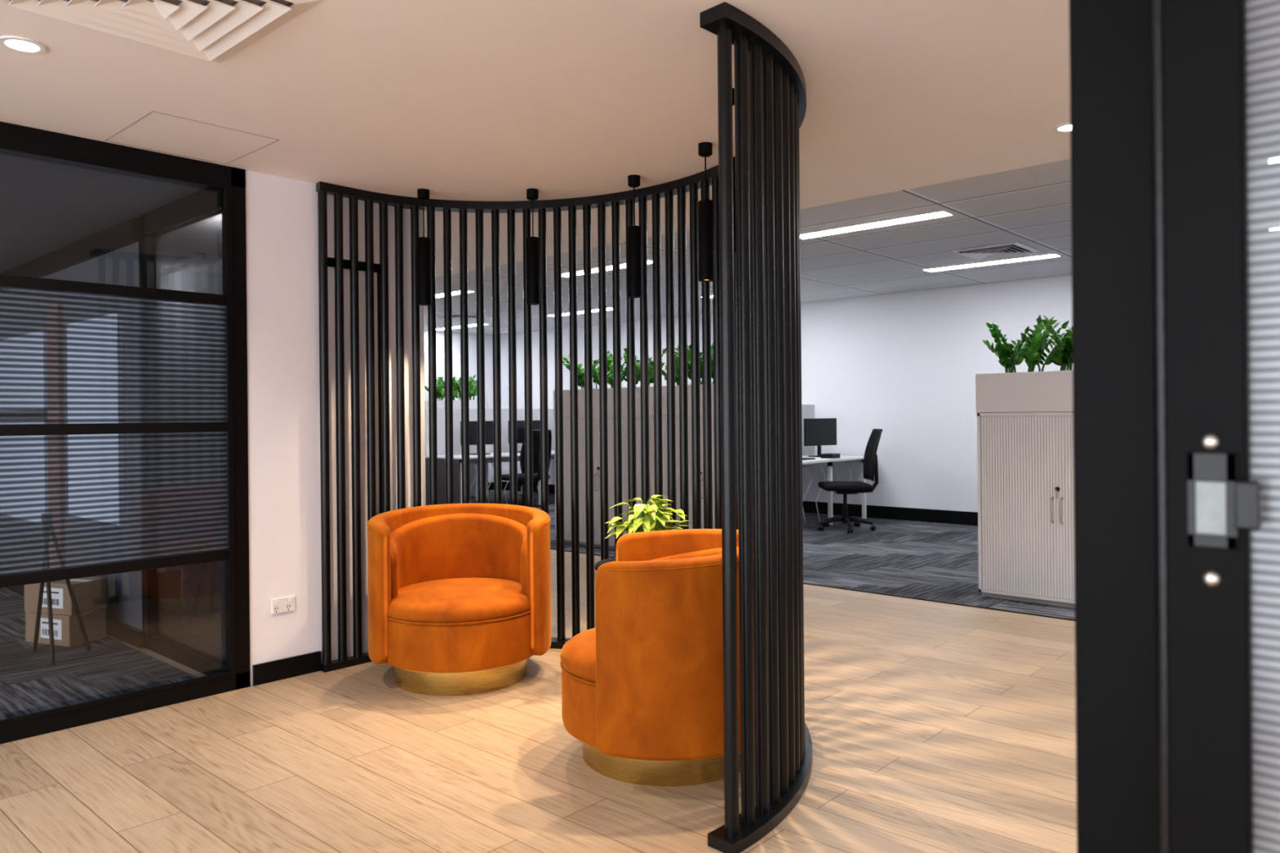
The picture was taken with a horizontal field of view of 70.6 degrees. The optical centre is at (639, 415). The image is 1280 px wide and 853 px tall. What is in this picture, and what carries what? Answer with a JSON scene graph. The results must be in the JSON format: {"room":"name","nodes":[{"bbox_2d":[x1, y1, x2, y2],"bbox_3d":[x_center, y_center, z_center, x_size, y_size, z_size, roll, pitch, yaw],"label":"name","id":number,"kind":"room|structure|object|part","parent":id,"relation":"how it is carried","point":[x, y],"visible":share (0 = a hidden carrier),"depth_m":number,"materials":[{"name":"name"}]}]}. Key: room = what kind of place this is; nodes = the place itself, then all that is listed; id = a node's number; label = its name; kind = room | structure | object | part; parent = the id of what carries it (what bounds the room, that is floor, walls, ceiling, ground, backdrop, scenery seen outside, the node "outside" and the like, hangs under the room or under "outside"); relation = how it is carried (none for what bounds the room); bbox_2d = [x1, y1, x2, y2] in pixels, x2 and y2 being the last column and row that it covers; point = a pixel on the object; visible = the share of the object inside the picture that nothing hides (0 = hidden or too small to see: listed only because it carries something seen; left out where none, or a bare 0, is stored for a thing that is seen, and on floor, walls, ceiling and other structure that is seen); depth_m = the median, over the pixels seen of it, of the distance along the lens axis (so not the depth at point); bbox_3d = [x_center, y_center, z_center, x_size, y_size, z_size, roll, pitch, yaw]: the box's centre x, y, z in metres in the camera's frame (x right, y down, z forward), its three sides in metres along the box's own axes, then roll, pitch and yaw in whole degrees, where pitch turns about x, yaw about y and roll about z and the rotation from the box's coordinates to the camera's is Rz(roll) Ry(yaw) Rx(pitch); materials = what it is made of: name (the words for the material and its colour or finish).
{"room":"lobby","nodes":[
{"label":"lobby","id":0,"kind":"room"},
{"bbox_2d":[0,216,142,630],"bbox_3d":[-3.995,0.077,6.128,3.450,2.400,0.060,-1,0,42],"label":"wall","id":1,"kind":"structure","parent":0,"point":[120,266],"depth_m":5.33,"materials":[{"name":"grey paint"}]},
{"bbox_2d":[0,313,124,524],"bbox_3d":[-3.980,0.077,6.048,2.820,1.300,0.034,-1,0,42],"label":"window","id":2,"kind":"structure","parent":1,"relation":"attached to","point":[120,315],"depth_m":5.61,"materials":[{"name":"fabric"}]},
{"bbox_3d":[-4.492,-0.003,6.511,1.440,0.070,0.034,-1,0,42],"label":"board trim","id":3,"kind":"part","parent":2,"relation":"part of","materials":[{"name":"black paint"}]},
{"bbox_2d":[0,148,208,273],"bbox_3d":[-5.106,-1.092,4.094,4.550,0.039,4.430,-1,0,42],"label":"ceiling","id":4,"kind":"structure","parent":0,"point":[47,205],"depth_m":4.57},
{"bbox_2d":[245,169,426,685],"bbox_3d":[-1.543,0.054,4.598,0.120,2.400,0.975,-1,0,42],"label":"wall","id":5,"kind":"structure","parent":0,"point":[282,213],"depth_m":4.35,"materials":[{"name":"paint"}]},
{"bbox_2d":[271,595,295,614],"bbox_3d":[-1.702,0.904,4.314,0.012,0.072,0.116,-1,0,42],"label":"power outlet","id":6,"kind":"object","parent":5,"relation":"attached to","point":[286,604],"visible":1,"depth_m":4.31,"materials":[{"name":"white plastic"}]},
{"bbox_2d":[252,650,321,686],"bbox_3d":[-1.687,1.208,4.327,0.014,0.095,0.335,-1,0,42],"label":"baseboard","id":7,"kind":"structure","parent":5,"relation":"attached to","point":[305,664],"depth_m":4.31,"materials":[{"name":"black paint"}]},
{"bbox_2d":[327,266,379,661],"bbox_3d":[-1.488,0.249,4.611,0.040,1.990,0.325,-1,0,42],"label":"leaf","id":8,"kind":"object","parent":5,"relation":"attached to","point":[331,270],"visible":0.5,"depth_m":4.59,"materials":[{"name":"white laminate"}]},
{"bbox_2d":[327,257,382,513],"bbox_3d":[-1.494,0.231,4.632,0.104,2.045,0.360,-1,0,42],"label":"frame","id":9,"kind":"object","parent":5,"relation":"attached to","point":[331,261],"visible":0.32,"depth_m":4.71,"materials":[{"name":"black paint"}]},
{"bbox_2d":[326,194,379,263],"bbox_3d":[-1.514,-0.966,4.640,0.120,0.360,0.360,-1,0,42],"label":"wall","id":10,"kind":"structure","parent":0,"point":[361,204],"depth_m":4.59,"materials":[{"name":"white paint"}]},
{"bbox_2d":[424,329,493,482],"bbox_3d":[-4.819,-0.035,12.929,0.100,2.640,6.900,-1,0,42],"label":"wall","id":11,"kind":"structure","parent":0,"point":[440,361],"depth_m":14.91,"materials":[{"name":"paint"}]},
{"bbox_2d":[488,482,493,489],"bbox_3d":[-4.765,1.219,12.891,0.015,0.130,6.900,-1,0,42],"label":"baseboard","id":12,"kind":"structure","parent":11,"relation":"attached to","point":[491,486],"depth_m":15.35,"materials":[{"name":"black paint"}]},
{"bbox_2d":[0,0,1071,276],"bbox_3d":[-2.781,-1.284,3.721,15.500,0.300,7.000,-1,0,42],"label":"ceiling","id":13,"kind":"structure","parent":0,"point":[488,100],"depth_m":3.25,"materials":[{"name":"paint"}]},
{"bbox_2d":[0,35,46,53],"bbox_3d":[-1.897,-1.139,2.774,0.124,0.005,0.124,-1,0,42],"label":"recessed light","id":14,"kind":"object","parent":13,"relation":"in","point":[24,45],"visible":1,"depth_m":2.77,"materials":[{"name":"white plastic"}]},
{"bbox_2d":[0,0,319,62],"bbox_3d":[-1.337,-1.133,2.469,0.640,0.030,0.640,-1,0,42],"label":"diffuser","id":15,"kind":"object","parent":13,"relation":"in","point":[214,30],"depth_m":2.56,"materials":[{"name":"white metal"}]},
{"bbox_2d":[105,111,279,164],"bbox_3d":[-1.854,-1.142,3.742,0.523,0.002,0.493,-1,0,42],"label":"trim","id":16,"kind":"structure","parent":13,"relation":"attached to","point":[152,111],"depth_m":3.71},
{"bbox_2d":[417,188,431,305],"bbox_3d":[-1.099,-0.857,4.596,0.068,0.585,0.068,-1,0,42],"label":"pendant light","id":17,"kind":"object","parent":13,"relation":"hanging from","point":[424,243],"visible":1,"depth_m":4.57,"materials":[{"name":"black metal"}]},
{"bbox_3d":[-1.101,-1.000,4.596,0.005,0.200,0.005,-1,0,-25],"label":"cord","id":18,"kind":"part","parent":17,"relation":"part of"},
{"bbox_3d":[-1.098,-0.735,4.596,0.068,0.340,0.068,-1,0,42],"label":"lamp shade","id":19,"kind":"part","parent":17,"relation":"part of","materials":[{"name":"black metal"}]},
{"bbox_2d":[435,293,444,297],"bbox_3d":[-2.284,-1.374,10.275,0.344,0.009,0.190,-1,0,42],"label":"recessed light","id":20,"kind":"object","parent":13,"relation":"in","point":[442,295],"depth_m":10.25,"materials":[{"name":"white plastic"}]},
{"bbox_2d":[435,323,488,330],"bbox_3d":[-2.781,-1.370,13.905,1.230,0.009,0.170,-1,0,42],"label":"recessed light","id":21,"kind":"object","parent":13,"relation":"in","point":[469,325],"visible":0.57,"depth_m":13.86,"materials":[{"name":"white plastic"}]},
{"bbox_2d":[526,188,540,305],"bbox_3d":[-0.547,-0.863,4.614,0.068,0.585,0.068,-1,0,42],"label":"pendant light","id":22,"kind":"object","parent":13,"relation":"hanging from","point":[533,287],"visible":1,"depth_m":4.59,"materials":[{"name":"black metal"}]},
{"bbox_3d":[-0.548,-1.005,4.614,0.005,0.200,0.005,-1,0,20],"label":"cord","id":23,"kind":"part","parent":22,"relation":"part of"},
{"bbox_3d":[-0.546,-0.740,4.614,0.068,0.340,0.068,-1,0,42],"label":"lamp shade","id":24,"kind":"part","parent":22,"relation":"part of","materials":[{"name":"black metal"}]},
{"bbox_2d":[561,271,568,276],"bbox_3d":[-0.715,-1.389,8.849,0.230,0.009,0.174,-1,0,42],"label":"recessed light","id":25,"kind":"object","parent":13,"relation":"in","point":[565,274],"depth_m":8.86,"materials":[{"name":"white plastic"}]},
{"bbox_2d":[546,306,612,316],"bbox_3d":[-0.779,-1.388,12.093,1.230,0.009,0.170,-1,0,42],"label":"recessed light","id":26,"kind":"object","parent":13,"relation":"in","point":[610,308],"visible":0.5,"depth_m":12.06,"materials":[{"name":"white plastic"}]},
{"bbox_2d":[606,265,612,270],"bbox_3d":[-0.287,-1.393,8.468,0.194,0.009,0.189,-1,0,42],"label":"recessed light","id":27,"kind":"object","parent":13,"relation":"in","point":[609,267],"depth_m":8.47,"materials":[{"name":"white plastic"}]},
{"bbox_2d":[620,262,626,268],"bbox_3d":[-0.161,-1.394,8.355,0.218,0.009,0.193,-1,0,42],"label":"recessed light","id":28,"kind":"object","parent":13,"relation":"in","point":[624,264],"depth_m":8.36,"materials":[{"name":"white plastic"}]},
{"bbox_2d":[627,174,642,297],"bbox_3d":[-0.026,-0.867,4.370,0.068,0.585,0.068,-1,0,42],"label":"pendant light","id":29,"kind":"object","parent":13,"relation":"hanging from","point":[634,232],"visible":1,"depth_m":4.34,"materials":[{"name":"black metal"}]},
{"bbox_3d":[-0.028,-1.010,4.370,0.005,0.200,0.005,-1,0,20],"label":"cord","id":30,"kind":"part","parent":29,"relation":"part of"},
{"bbox_3d":[-0.025,-0.745,4.370,0.068,0.340,0.068,-1,0,42],"label":"lamp shade","id":31,"kind":"part","parent":29,"relation":"part of","materials":[{"name":"black metal"}]},
{"bbox_2d":[697,142,714,281],"bbox_3d":[0.282,-0.870,3.862,0.068,0.585,0.068,-1,0,42],"label":"pendant light","id":32,"kind":"object","parent":13,"relation":"hanging from","point":[705,207],"visible":1,"depth_m":3.83,"materials":[{"name":"black metal"}]},
{"bbox_3d":[0.281,-1.013,3.862,0.005,0.200,0.005,-1,0,20],"label":"cord","id":33,"kind":"part","parent":32,"relation":"part of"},
{"bbox_3d":[0.283,-0.748,3.862,0.068,0.340,0.068,-1,0,42],"label":"lamp shade","id":34,"kind":"part","parent":32,"relation":"part of","materials":[{"name":"black metal"}]},
{"bbox_2d":[732,88,736,255],"bbox_3d":[0.317,-0.871,3.228,0.068,0.585,0.068,-1,0,42],"label":"pendant light","id":35,"kind":"object","parent":13,"relation":"hanging from","point":[733,89],"visible":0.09,"depth_m":3.20,"materials":[{"name":"black metal"}]},
{"bbox_3d":[0.318,-0.748,3.228,0.068,0.340,0.068,-1,0,42],"label":"lamp shade","id":36,"kind":"part","parent":35,"relation":"part of","materials":[{"name":"black metal"}]},
{"bbox_2d":[800,210,953,239],"bbox_3d":[1.697,-1.411,6.708,1.230,0.009,0.170,-1,0,42],"label":"recessed light","id":37,"kind":"object","parent":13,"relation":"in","point":[940,213],"visible":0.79,"depth_m":6.63,"materials":[{"name":"white plastic"}]},
{"bbox_2d":[922,253,1061,271],"bbox_3d":[3.260,-1.426,8.435,1.230,0.009,0.170,-1,0,42],"label":"recessed light","id":38,"kind":"object","parent":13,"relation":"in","point":[1053,255],"visible":1,"depth_m":8.38,"materials":[{"name":"white plastic"}]},
{"bbox_2d":[1053,122,1070,132],"bbox_3d":[1.747,-1.173,3.670,0.124,0.005,0.124,-1,0,42],"label":"recessed light","id":39,"kind":"object","parent":13,"relation":"in","point":[1064,127],"visible":0.48,"depth_m":3.68,"materials":[{"name":"white plastic"}]},
{"bbox_2d":[0,549,1077,852],"bbox_3d":[-2.320,1.312,4.203,15.500,0.100,8.300,-1,0,42],"label":"floor","id":40,"kind":"structure","parent":0,"point":[933,726],"depth_m":3.20,"materials":[{"name":"brown wood"}]},
{"bbox_2d":[0,587,197,719],"bbox_3d":[-5.078,1.283,4.056,4.610,0.001,4.380,-1,0,42],"label":"room carpet","id":41,"kind":"object","parent":40,"relation":"on","point":[29,684],"visible":0.68,"depth_m":4.46,"materials":[{"name":"carpet"}]},
{"bbox_2d":[32,512,91,665],"bbox_3d":[-3.032,0.884,4.762,0.418,0.751,0.240,-1,0,42],"label":"tripod","id":42,"kind":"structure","parent":41,"relation":"on","point":[44,519],"depth_m":4.73,"materials":[{"name":"black plastic"}]},
{"bbox_3d":[-3.159,0.903,4.770,0.220,0.713,0.020,-1,0,36],"label":"leg","id":43,"kind":"part","parent":42,"relation":"part of","materials":[{"name":"black plastic"}]},
{"bbox_3d":[-3.025,0.902,4.621,0.020,0.713,0.220,-1,0,-42],"label":"leg","id":44,"kind":"part","parent":42,"relation":"part of","materials":[{"name":"black plastic"}]},
{"bbox_3d":[-3.018,0.902,4.777,0.019,0.713,0.199,-1,0,42],"label":"leg","id":45,"kind":"part","parent":42,"relation":"part of","materials":[{"name":"black plastic"}]},
{"bbox_2d":[25,608,106,647],"bbox_3d":[-3.245,1.181,5.104,0.362,0.171,0.223,-1,0,22],"label":"cardboard box","id":46,"kind":"object","parent":41,"relation":"on","point":[67,631],"visible":0.76,"depth_m":5.01,"materials":[{"name":"brown cardboard"}]},
{"bbox_2d":[24,577,106,615],"bbox_3d":[-3.246,1.010,5.104,0.362,0.171,0.223,-1,0,19],"label":"cardboard box","id":47,"kind":"object","parent":46,"relation":"on","point":[90,593],"visible":0.7,"depth_m":5.03,"materials":[{"name":"brown cardboard"}]},
{"bbox_2d":[0,186,228,675],"bbox_3d":[-3.594,0.093,5.737,4.570,2.360,0.100,-1,0,42],"label":"frame","id":48,"kind":"object","parent":40,"relation":"on","point":[206,201],"visible":0.58,"depth_m":4.91,"materials":[{"name":"black paint"}]},
{"bbox_2d":[46,303,65,568],"bbox_3d":[-3.821,0.226,5.909,0.240,1.900,0.028,-1,0,42],"label":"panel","id":49,"kind":"object","parent":48,"relation":"attached to","point":[48,310],"visible":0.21,"depth_m":5.86,"materials":[{"name":"grey"}]},
{"bbox_2d":[150,210,226,665],"bbox_3d":[-2.291,0.106,4.583,1.010,2.170,0.007,-1,0,42],"label":"pane","id":50,"kind":"object","parent":48,"relation":"attached to","point":[189,600],"visible":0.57,"depth_m":4.58,"materials":[{"name":"clear glass"}]},
{"bbox_2d":[0,121,250,744],"bbox_3d":[-3.349,0.071,2.551,0.070,2.400,4.485,-1,0,42],"label":"frame","id":51,"kind":"object","parent":40,"relation":"on","point":[12,135],"visible":0.81,"depth_m":3.93,"materials":[{"name":"black paint"}]},
{"bbox_2d":[0,290,226,422],"bbox_3d":[-3.375,-0.226,2.528,0.006,0.535,4.420,-1,0,42],"label":"pane","id":52,"kind":"object","parent":51,"relation":"attached to","point":[1,291],"visible":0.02,"depth_m":3.79,"materials":[{"name":"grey glass"}]},
{"bbox_2d":[0,434,228,575],"bbox_3d":[-3.370,0.356,2.528,0.006,0.540,4.420,-1,0,42],"label":"film","id":53,"kind":"object","parent":51,"relation":"attached to","point":[196,435],"visible":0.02,"depth_m":3.79,"materials":[{"name":"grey glass"}]},
{"bbox_2d":[0,143,235,725],"bbox_3d":[-3.344,0.079,2.497,0.014,2.235,4.412,-1,0,42],"label":"bead","id":54,"kind":"object","parent":51,"relation":"attached to","point":[232,671],"visible":1,"depth_m":4.11,"materials":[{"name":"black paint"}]},
{"bbox_2d":[366,502,551,696],"bbox_3d":[-0.862,0.853,4.351,0.858,0.790,0.817,-1,0,-10],"label":"tub chair","id":55,"kind":"object","parent":40,"relation":"on","point":[460,594],"visible":1,"depth_m":4.16,"materials":[{"name":"orange fabric"}]},
{"bbox_2d":[387,577,530,622],"bbox_3d":[-0.856,0.862,4.319,0.752,0.102,0.752,-1,0,-10],"label":"seat cushion","id":56,"kind":"object","parent":55,"relation":"on","point":[415,600],"depth_m":4.09,"materials":[{"name":"orange fabric"}]},
{"bbox_2d":[315,1,812,852],"bbox_3d":[-0.235,0.042,3.967,2.646,2.400,1.475,-1,0,42],"label":"screen","id":57,"kind":"object","parent":40,"relation":"on","point":[757,290],"visible":0.8,"depth_m":4.40,"materials":[{"name":"black metal"}]},
{"bbox_2d":[595,557,616,570],"bbox_3d":[0.035,0.955,4.104,0.476,0.570,0.476,-1,0,42],"label":"side table","id":58,"kind":"object","parent":40,"relation":"on","point":[599,563],"visible":0.05,"depth_m":4.15,"materials":[{"name":"black metal"}]},
{"bbox_2d":[604,494,690,539],"bbox_3d":[0.034,0.515,4.066,0.402,0.309,0.420,-1,0,42],"label":"pothos","id":59,"kind":"object","parent":58,"relation":"on","point":[657,515],"visible":0.67,"depth_m":4.00,"materials":[{"name":"green plant"}]},
{"bbox_2d":[560,528,740,786],"bbox_3d":[0.116,0.844,3.324,0.817,0.790,0.858,-1,0,4],"label":"tub chair","id":60,"kind":"object","parent":40,"relation":"on","point":[642,687],"visible":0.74,"depth_m":2.92,"materials":[{"name":"orange fabric"}]},
{"bbox_2d":[560,627,595,683],"bbox_3d":[0.083,0.853,3.327,0.752,0.102,0.752,-1,0,4],"label":"seat cushion","id":61,"kind":"object","parent":60,"relation":"on","point":[578,655],"depth_m":3.16,"materials":[{"name":"orange fabric"}]},
{"bbox_2d":[550,548,1075,621],"bbox_3d":[0.498,1.232,7.241,15.400,0.007,0.012,-1,0,42],"label":"trim","id":62,"kind":"structure","parent":40,"relation":"on","point":[550,548],"depth_m":5.93,"materials":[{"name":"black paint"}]},
{"bbox_2d":[1069,0,1157,852],"bbox_3d":[0.442,0.036,0.815,0.067,2.400,0.100,-1,0,42],"label":"door frame","id":63,"kind":"structure","parent":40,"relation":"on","point":[1110,65],"depth_m":0.78,"materials":[{"name":"black metal"}]},
{"bbox_2d":[1150,0,1169,852],"bbox_3d":[0.434,0.036,0.747,0.015,2.400,0.015,-1,0,42],"label":"bead","id":64,"kind":"object","parent":63,"relation":"attached to","point":[1156,47],"visible":0.55,"depth_m":0.74},
{"bbox_2d":[1161,0,1253,852],"bbox_3d":[0.475,0.036,0.738,0.053,2.400,0.130,-1,0,42],"label":"door frame","id":65,"kind":"structure","parent":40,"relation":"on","point":[1203,42],"depth_m":0.69,"materials":[{"name":"black metal"}]},
{"bbox_2d":[1186,434,1261,586],"bbox_3d":[0.436,0.072,0.677,0.048,0.116,0.012,-1,0,42],"label":"strike plate","id":66,"kind":"object","parent":65,"relation":"attached to","point":[1219,505],"visible":1,"depth_m":0.68,"materials":[{"name":"metal"}]},
{"bbox_3d":[0.434,0.064,0.685,0.033,0.072,0.003,-1,0,42],"label":"plate","id":67,"kind":"part","parent":66,"relation":"part of","materials":[{"name":"silver metal"}]},
{"bbox_3d":[0.826,0.032,0.358,0.977,2.400,0.040,-1,0,42],"label":"rails","id":68,"kind":"object","parent":40,"relation":"on","visible":0},
{"bbox_2d":[1244,0,1279,852],"bbox_3d":[0.806,0.028,0.374,0.928,2.250,0.006,-1,0,42],"label":"pane","id":69,"kind":"object","parent":68,"relation":"attached to","point":[1262,17],"visible":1,"depth_m":0.68,"materials":[{"name":"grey glass"}]},
{"bbox_2d":[423,158,1071,335],"bbox_3d":[1.413,-1.443,8.354,15.500,0.060,5.500,-1,0,42],"label":"ceiling","id":70,"kind":"structure","parent":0,"point":[1030,206],"depth_m":7.69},
{"bbox_2d":[451,289,460,295],"bbox_3d":[-2.045,-1.377,10.063,0.380,0.009,0.187,-1,0,42],"label":"recessed light","id":71,"kind":"object","parent":70,"relation":"in","point":[456,292],"depth_m":10.06,"materials":[{"name":"white plastic"}]},
{"bbox_2d":[435,313,489,320],"bbox_3d":[-2.473,-1.362,12.480,0.560,0.030,0.560,-1,0,42],"label":"diffuser","id":72,"kind":"object","parent":70,"relation":"in","point":[455,316],"depth_m":12.40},
{"bbox_2d":[577,269,583,275],"bbox_3d":[-0.568,-1.390,8.725,0.252,0.009,0.190,-1,0,42],"label":"recessed light","id":73,"kind":"object","parent":70,"relation":"in","point":[580,272],"depth_m":8.71,"materials":[{"name":"white plastic"}]},
{"bbox_2d":[591,266,598,272],"bbox_3d":[-0.418,-1.392,8.589,0.241,0.009,0.192,-1,0,42],"label":"recessed light","id":74,"kind":"object","parent":70,"relation":"in","point":[596,269],"depth_m":8.58,"materials":[{"name":"white plastic"}]},
{"bbox_2d":[950,241,1039,260],"bbox_3d":[3.069,-1.414,7.799,0.560,0.030,0.560,-1,0,42],"label":"diffuser","id":75,"kind":"object","parent":70,"relation":"in","point":[1011,249],"depth_m":7.76,"materials":[{"name":"white metal"}]},
{"bbox_2d":[500,275,1072,512],"bbox_3d":[3.238,-0.110,10.355,15.500,2.640,0.100,-1,0,42],"label":"wall","id":76,"kind":"structure","parent":0,"point":[905,366],"depth_m":10.48,"materials":[{"name":"paint"}]},
{"bbox_2d":[502,481,977,525],"bbox_3d":[3.248,1.133,10.279,15.400,0.146,0.015,-1,0,42],"label":"baseboard","id":77,"kind":"structure","parent":76,"relation":"attached to","point":[962,517],"depth_m":10.53,"materials":[{"name":"black paint"}]},
{"bbox_3d":[1.875,1.273,8.836,15.500,0.099,4.200,-1,0,42],"label":"floor","id":78,"kind":"structure","parent":0,"visible":0},
{"bbox_2d":[470,489,1075,619],"bbox_3d":[1.878,1.219,8.765,15.400,0.001,4.100,-1,0,42],"label":"carpet","id":79,"kind":"object","parent":78,"relation":"on","point":[924,560],"visible":0.16,"depth_m":7.69,"materials":[{"name":"carpet"}]},
{"bbox_2d":[424,400,488,499],"bbox_3d":[-2.899,0.514,13.986,1.132,1.497,0.492,-1,0,42],"label":"cabinet","id":80,"kind":"object","parent":79,"relation":"on","point":[456,403],"visible":0.08,"depth_m":13.60,"materials":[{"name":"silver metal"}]},
{"bbox_2d":[424,374,476,400],"bbox_3d":[-2.877,-0.437,13.977,1.227,0.409,0.494,-1,0,42],"label":"plant","id":81,"kind":"object","parent":80,"relation":"on","point":[441,383],"visible":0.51,"depth_m":13.93,"materials":[{"name":"green plant"}]},
{"bbox_2d":[424,408,554,505],"bbox_3d":[-1.917,0.576,12.925,1.600,1.356,2.818,-1,0,42],"label":"desk","id":82,"kind":"object","parent":79,"relation":"on","point":[441,448],"visible":0.34,"depth_m":12.24,"materials":[{"name":"white laminate"}]},
{"bbox_2d":[460,421,493,454],"bbox_3d":[-2.163,0.295,12.149,0.540,0.450,0.180,-1,0,-36],"label":"computer monitor","id":83,"kind":"object","parent":82,"relation":"on","point":[473,424],"visible":0.39,"depth_m":12.12,"materials":[{"name":"black plastic"}]},
{"bbox_2d":[508,420,540,453],"bbox_3d":[-1.627,0.290,12.741,0.540,0.450,0.180,-1,0,-42],"label":"computer monitor","id":84,"kind":"object","parent":82,"relation":"on","point":[520,424],"visible":0.36,"depth_m":12.70,"materials":[{"name":"black plastic"}]},
{"bbox_2d":[502,429,551,507],"bbox_3d":[-1.474,0.712,11.491,0.591,1.072,0.704,-1,0,-43],"label":"office chair","id":85,"kind":"object","parent":79,"relation":"on","point":[536,433],"visible":0.45,"depth_m":11.30,"materials":[{"name":"black plastic"}]},
{"bbox_3d":[-1.274,0.448,11.306,0.471,0.548,0.158,-1,0,-43],"label":"frame","id":86,"kind":"part","parent":85,"relation":"part of","materials":[{"name":"black plastic"}]},
{"bbox_3d":[-1.332,0.655,11.370,0.050,0.414,0.257,-1,0,-43],"label":"stem","id":87,"kind":"part","parent":85,"relation":"part of","materials":[{"name":"black plastic"}]},
{"bbox_2d":[553,386,641,549],"bbox_3d":[-0.249,0.490,8.659,1.212,1.497,0.492,-1,0,42],"label":"cabinet","id":88,"kind":"object","parent":79,"relation":"on","point":[566,417],"visible":0.41,"depth_m":8.52,"materials":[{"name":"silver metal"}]},
{"bbox_3d":[-0.421,0.630,8.509,0.012,0.171,0.038,-1,0,42],"label":"handle","id":89,"kind":"part","parent":88,"relation":"part of","materials":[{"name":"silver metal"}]},
{"bbox_3d":[-0.380,0.630,8.472,0.012,0.171,0.038,-1,0,42],"label":"handle","id":90,"kind":"part","parent":88,"relation":"part of","materials":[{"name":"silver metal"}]},
{"bbox_2d":[562,347,666,389],"bbox_3d":[-0.223,-0.466,8.687,1.246,0.417,0.495,-1,0,42],"label":"plant","id":91,"kind":"object","parent":88,"relation":"on","point":[610,359],"visible":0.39,"depth_m":8.64,"materials":[{"name":"green plant"}]},
{"bbox_2d":[648,383,715,529],"bbox_3d":[0.655,0.481,7.840,1.212,1.497,0.492,-1,0,42],"label":"cabinet","id":92,"kind":"object","parent":79,"relation":"on","point":[651,460],"visible":0.18,"depth_m":7.85,"materials":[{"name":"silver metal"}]},
{"bbox_2d":[649,342,713,385],"bbox_3d":[0.703,-0.463,7.829,1.262,0.394,0.501,-1,0,42],"label":"plant","id":93,"kind":"object","parent":92,"relation":"on","point":[689,357],"visible":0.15,"depth_m":7.97,"materials":[{"name":"green plant"}]},
{"bbox_2d":[801,404,866,524],"bbox_3d":[1.589,0.543,10.539,1.600,1.356,1.750,-1,0,42],"label":"desk","id":94,"kind":"object","parent":79,"relation":"on","point":[807,411],"visible":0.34,"depth_m":10.54,"materials":[{"name":"white laminate"}]},
{"bbox_2d":[802,457,815,460],"bbox_3d":[1.751,0.476,9.899,0.140,0.014,0.420,-1,0,42],"label":"keyboard","id":95,"kind":"object","parent":94,"relation":"on","point":[803,459],"visible":0.43,"depth_m":9.94,"materials":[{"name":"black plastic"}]},
{"bbox_2d":[804,417,836,457],"bbox_3d":[2.125,0.255,10.627,0.540,0.450,0.180,-1,0,-36],"label":"computer monitor","id":96,"kind":"object","parent":94,"relation":"on","point":[819,433],"visible":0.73,"depth_m":10.61,"materials":[{"name":"black plastic"}]},
{"bbox_2d":[820,453,839,458],"bbox_3d":[2.158,0.454,10.238,0.150,0.049,0.170,-1,0,42],"label":"desk phone","id":97,"kind":"object","parent":94,"relation":"on","point":[828,455],"visible":1,"depth_m":10.18,"materials":[{"name":"black plastic"}]},
{"bbox_2d":[817,428,882,533],"bbox_3d":[2.231,0.677,9.628,0.704,1.072,0.591,-1,0,2],"label":"office chair","id":98,"kind":"object","parent":79,"relation":"on","point":[870,468],"visible":1,"depth_m":9.61,"materials":[{"name":"black fabric"}]},
{"bbox_3d":[2.416,0.620,9.643,0.257,0.414,0.050,-1,0,2],"label":"stem","id":99,"kind":"part","parent":98,"relation":"part of","materials":[{"name":"black plastic"}]},
{"bbox_3d":[2.502,0.413,9.640,0.158,0.548,0.471,-1,0,2],"label":"frame","id":100,"kind":"part","parent":98,"relation":"part of","materials":[{"name":"black plastic"}]},
{"bbox_2d":[975,370,1075,608],"bbox_3d":[2.797,0.462,5.900,1.032,1.497,0.492,-1,0,42],"label":"cabinet","id":101,"kind":"object","parent":79,"relation":"on","point":[1025,420],"visible":0.56,"depth_m":5.87,"materials":[{"name":"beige metal"}]},
{"bbox_2d":[982,315,1072,373],"bbox_3d":[2.774,-0.486,5.938,1.073,0.400,0.496,-1,0,42],"label":"plant","id":102,"kind":"object","parent":101,"relation":"on","point":[1061,354],"visible":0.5,"depth_m":6.00,"materials":[{"name":"green plant"}]},
{"bbox_3d":[2.625,0.602,5.750,0.012,0.171,0.038,-1,0,42],"label":"handle","id":103,"kind":"part","parent":101,"relation":"part of","materials":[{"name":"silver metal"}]},
{"bbox_3d":[2.667,0.601,5.713,0.012,0.171,0.038,-1,0,42],"label":"handle","id":104,"kind":"part","parent":101,"relation":"part of","materials":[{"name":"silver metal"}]}
]}

